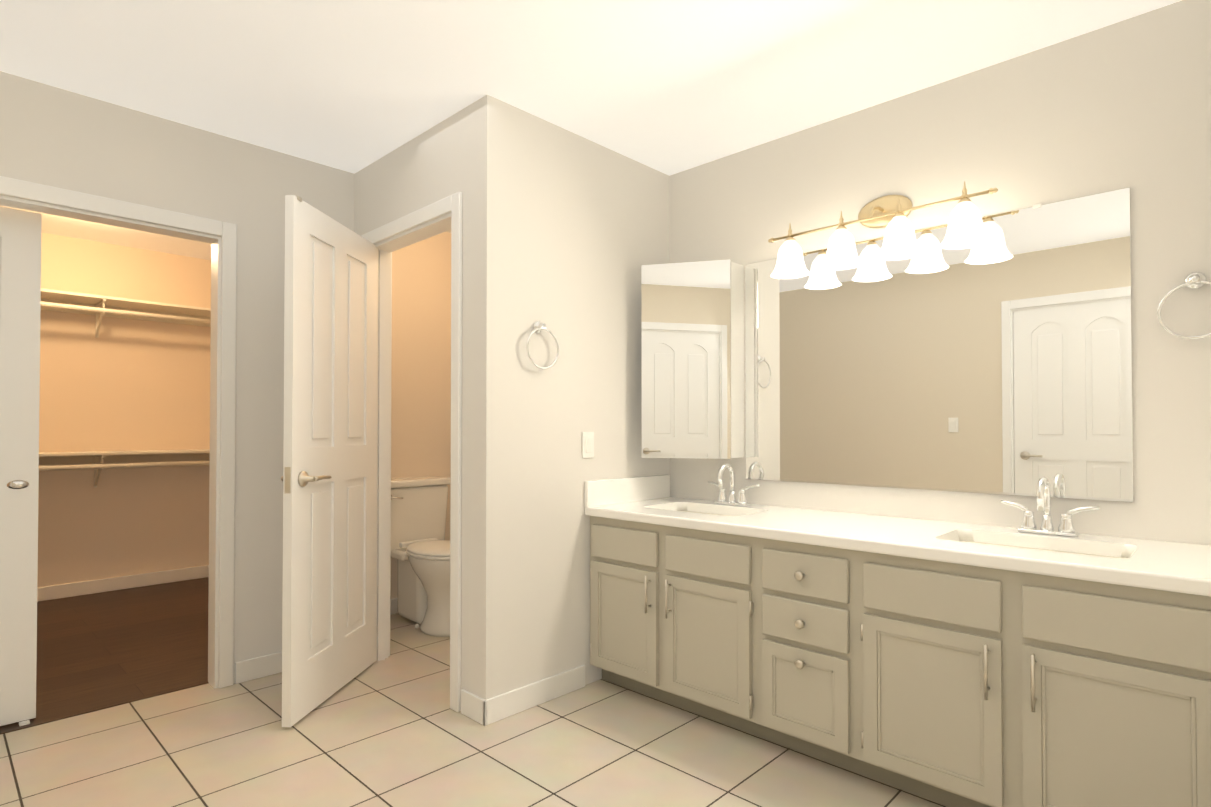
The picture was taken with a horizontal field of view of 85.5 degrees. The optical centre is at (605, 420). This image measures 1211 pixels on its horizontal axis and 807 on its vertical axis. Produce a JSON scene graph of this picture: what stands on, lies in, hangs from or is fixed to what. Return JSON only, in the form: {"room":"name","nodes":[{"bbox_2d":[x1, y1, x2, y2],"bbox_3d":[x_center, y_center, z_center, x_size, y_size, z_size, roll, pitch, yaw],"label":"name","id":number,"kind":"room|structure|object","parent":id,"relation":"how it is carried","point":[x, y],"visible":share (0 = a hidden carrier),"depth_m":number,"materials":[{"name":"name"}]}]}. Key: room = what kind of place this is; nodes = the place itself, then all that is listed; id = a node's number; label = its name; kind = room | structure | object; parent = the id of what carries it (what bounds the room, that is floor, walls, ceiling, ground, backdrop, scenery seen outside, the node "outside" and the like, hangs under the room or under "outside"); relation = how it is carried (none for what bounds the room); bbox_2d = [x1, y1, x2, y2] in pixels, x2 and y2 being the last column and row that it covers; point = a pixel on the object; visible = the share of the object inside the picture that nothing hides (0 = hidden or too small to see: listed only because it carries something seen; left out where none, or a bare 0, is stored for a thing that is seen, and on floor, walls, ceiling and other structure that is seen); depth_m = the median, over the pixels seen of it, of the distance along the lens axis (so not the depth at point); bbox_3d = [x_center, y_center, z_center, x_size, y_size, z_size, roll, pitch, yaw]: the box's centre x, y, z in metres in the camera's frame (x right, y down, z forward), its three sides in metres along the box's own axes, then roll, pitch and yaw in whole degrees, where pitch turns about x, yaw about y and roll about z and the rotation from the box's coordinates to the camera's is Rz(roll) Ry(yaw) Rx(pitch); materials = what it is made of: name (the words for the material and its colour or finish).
{"room":"bathroom","nodes":[
{"label":"bathroom","id":0,"kind":"room"},
{"bbox_2d":[0,577,208,733],"bbox_3d":[-2.903,1.228,3.536,2.472,0.104,2.700,-1,-1,44],"label":"floor","id":1,"kind":"structure","parent":0,"point":[100,651],"depth_m":3.39,"materials":[{"name":"brown wood"}]},
{"bbox_2d":[37,232,210,587],"bbox_3d":[-3.756,-0.029,4.377,0.100,2.440,2.700,-1,-1,44],"label":"wall","id":2,"kind":"structure","parent":0,"point":[121,384],"depth_m":4.64,"materials":[{"name":"beige paint"}]},
{"bbox_2d":[37,565,208,601],"bbox_3d":[-3.715,1.141,4.321,0.016,0.091,2.498,-1,-1,44],"label":"baseboard","id":3,"kind":"structure","parent":2,"relation":"attached to","point":[99,586],"depth_m":4.60,"materials":[{"name":"white wood"}]},
{"bbox_2d":[39,449,209,487],"bbox_3d":[-3.609,0.331,4.230,0.305,0.248,2.492,-1,-1,44],"label":"closet shelf","id":4,"kind":"object","parent":2,"relation":"attached to","point":[94,460],"visible":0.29,"depth_m":4.50,"materials":[{"name":"beige wood"}]},
{"bbox_2d":[41,288,210,337],"bbox_3d":[-3.609,-0.704,4.244,0.305,0.248,2.492,-1,-1,44],"label":"closet shelf","id":5,"kind":"object","parent":2,"relation":"attached to","point":[78,303],"visible":0.52,"depth_m":4.51,"materials":[{"name":"beige wood"}]},
{"bbox_2d":[0,71,353,683],"bbox_3d":[-1.819,-0.049,2.842,0.100,2.440,1.443,-1,-1,44],"label":"wall","id":6,"kind":"structure","parent":0,"point":[260,182],"depth_m":2.95,"materials":[{"name":"white paint"}]},
{"bbox_2d":[0,206,41,725],"bbox_3d":[-2.496,0.170,2.275,0.068,1.978,0.800,-1,-1,44],"label":"sliding closet door","id":7,"kind":"structure","parent":6,"relation":"in","point":[20,271],"depth_m":2.52,"materials":[{"name":"white wood"}]},
{"bbox_2d":[0,176,236,687],"bbox_3d":[-2.020,0.142,2.619,0.118,2.053,0.945,-1,-1,44],"label":"trim","id":8,"kind":"structure","parent":6,"relation":"attached to","point":[220,237],"depth_m":2.88,"materials":[{"name":"white wood"}]},
{"bbox_2d":[235,652,281,683],"bbox_3d":[-1.458,1.127,3.106,0.030,0.095,0.538,-1,-1,44],"label":"baseboard","id":9,"kind":"structure","parent":6,"relation":"attached to","point":[262,666],"depth_m":2.98,"materials":[{"name":"white wood"}]},
{"bbox_2d":[354,104,471,692],"bbox_3d":[-1.060,-0.044,3.182,1.560,2.440,0.100,-1,-1,44],"label":"wall","id":10,"kind":"structure","parent":0,"point":[418,172],"depth_m":2.73,"materials":[{"name":"white paint"}]},
{"bbox_2d":[280,195,377,726],"bbox_3d":[-1.171,0.150,2.840,0.480,2.019,0.584,-1,-1,44],"label":"door","id":11,"kind":"structure","parent":10,"relation":"in","point":[328,478],"depth_m":2.73,"materials":[{"name":"white wood"}]},
{"bbox_2d":[361,192,461,711],"bbox_3d":[-0.855,0.124,2.982,0.860,2.098,0.136,-1,-1,44],"label":"door frame","id":12,"kind":"structure","parent":10,"relation":"attached to","point":[432,219],"depth_m":2.95,"materials":[{"name":"white wood"}]},
{"bbox_2d":[390,232,450,598],"bbox_3d":[-1.314,-0.032,4.114,0.100,2.440,1.087,-1,-1,44],"label":"wall","id":13,"kind":"structure","parent":0,"point":[421,373],"depth_m":4.19,"materials":[{"name":"beige paint"}]},
{"bbox_2d":[390,597,397,614],"bbox_3d":[-1.278,1.140,4.052,0.016,0.095,0.870,-1,-1,44],"label":"baseboard","id":14,"kind":"structure","parent":13,"relation":"attached to","point":[393,605],"depth_m":4.01,"materials":[{"name":"white wood"}]},
{"bbox_2d":[0,613,946,806],"bbox_3d":[-0.542,1.211,2.092,3.995,0.100,3.200,-1,-1,44],"label":"floor","id":15,"kind":"structure","parent":0,"point":[393,729],"depth_m":2.28,"materials":[{"name":"beige tile"}]},
{"bbox_2d":[391,476,450,636],"bbox_3d":[-1.022,0.767,3.795,0.749,0.834,0.525,-1,-1,44],"label":"toilet","id":16,"kind":"object","parent":15,"relation":"on","point":[420,548],"visible":0.56,"depth_m":3.82,"materials":[{"name":"white ceramic"}]},
{"bbox_2d":[585,512,1210,806],"bbox_3d":[0.878,0.789,2.375,2.130,0.752,0.626,-1,-1,44],"label":"bathroom vanity","id":17,"kind":"object","parent":15,"relation":"on","point":[1028,663],"depth_m":1.94,"materials":[{"name":"beige wood"}]},
{"bbox_2d":[585,496,1210,591],"bbox_3d":[0.883,0.393,2.386,2.130,0.040,0.610,-1,-1,44],"label":"countertop","id":18,"kind":"structure","parent":17,"relation":"on","point":[1181,565],"depth_m":2.10,"materials":[{"name":"white stone"}]},
{"bbox_2d":[471,94,669,699],"bbox_3d":[-0.068,-0.047,3.015,0.100,2.440,1.237,-1,-1,44],"label":"wall","id":19,"kind":"structure","parent":0,"point":[570,233],"depth_m":2.75,"materials":[{"name":"white paint"}]},
{"bbox_2d":[471,665,584,725],"bbox_3d":[-0.289,1.122,2.710,0.042,0.095,0.538,-1,-1,44],"label":"baseboard","id":20,"kind":"structure","parent":19,"relation":"attached to","point":[478,709],"depth_m":2.64,"materials":[{"name":"white wood"}]},
{"bbox_2d":[526,321,558,368],"bbox_3d":[-0.267,-0.314,2.708,0.042,0.204,0.173,-1,-1,44],"label":"towel ring","id":21,"kind":"object","parent":19,"relation":"attached to","point":[539,327],"visible":0.98,"depth_m":2.70,"materials":[{"name":"silver metal"}]},
{"bbox_2d":[582,432,593,457],"bbox_3d":[-0.076,0.107,2.922,0.011,0.116,0.072,-1,-1,44],"label":"switch plate","id":22,"kind":"object","parent":19,"relation":"attached to","point":[587,444],"visible":1,"depth_m":2.92,"materials":[{"name":"white plastic"}]},
{"bbox_2d":[584,475,669,507],"bbox_3d":[0.117,0.327,3.111,0.022,0.115,0.588,-1,-1,44],"label":"backsplash","id":23,"kind":"structure","parent":19,"relation":"attached to","point":[614,491],"depth_m":3.07,"materials":[{"name":"white stone"}]},
{"bbox_2d":[0,0,1181,259],"bbox_3d":[-1.362,-1.321,2.674,5.935,0.100,3.550,-1,-1,44],"label":"ceiling","id":24,"kind":"structure","parent":0,"point":[353,86],"depth_m":2.32,"materials":[{"name":"white paint"}]},
{"bbox_2d":[669,0,1210,544],"bbox_3d":[1.167,-0.052,2.614,2.235,2.440,0.100,-1,-1,44],"label":"wall","id":25,"kind":"structure","parent":0,"point":[1123,104],"depth_m":2.22,"materials":[{"name":"white paint"}]},
{"bbox_2d":[641,259,743,458],"bbox_3d":[0.388,-0.278,3.074,0.419,0.901,0.322,-1,-1,44],"label":"medicine cabinet mirror","id":26,"kind":"object","parent":25,"relation":"attached to","point":[692,359],"visible":1,"depth_m":3.01,"materials":[{"name":"silver"}]},
{"bbox_2d":[768,181,997,278],"bbox_3d":[1.031,-0.753,2.521,0.866,0.285,0.234,-1,-1,44],"label":"sconce","id":27,"kind":"object","parent":25,"relation":"attached to","point":[965,228],"visible":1,"depth_m":2.49,"materials":[{"name":"white glass"}]},
{"bbox_2d":[745,187,1133,501],"bbox_3d":[1.155,-0.239,2.551,1.403,1.000,0.008,-1,-1,44],"label":"vanity mirror","id":28,"kind":"object","parent":25,"relation":"attached to","point":[1000,362],"visible":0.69,"depth_m":2.40,"materials":[{"name":"white mirror"}]},
{"bbox_2d":[1157,272,1210,338],"bbox_3d":[1.756,-0.344,1.949,0.173,0.204,0.042,-1,-1,44],"label":"towel ring","id":29,"kind":"object","parent":25,"relation":"attached to","point":[1195,280],"visible":1,"depth_m":1.96,"materials":[{"name":"silver metal"}]}
]}

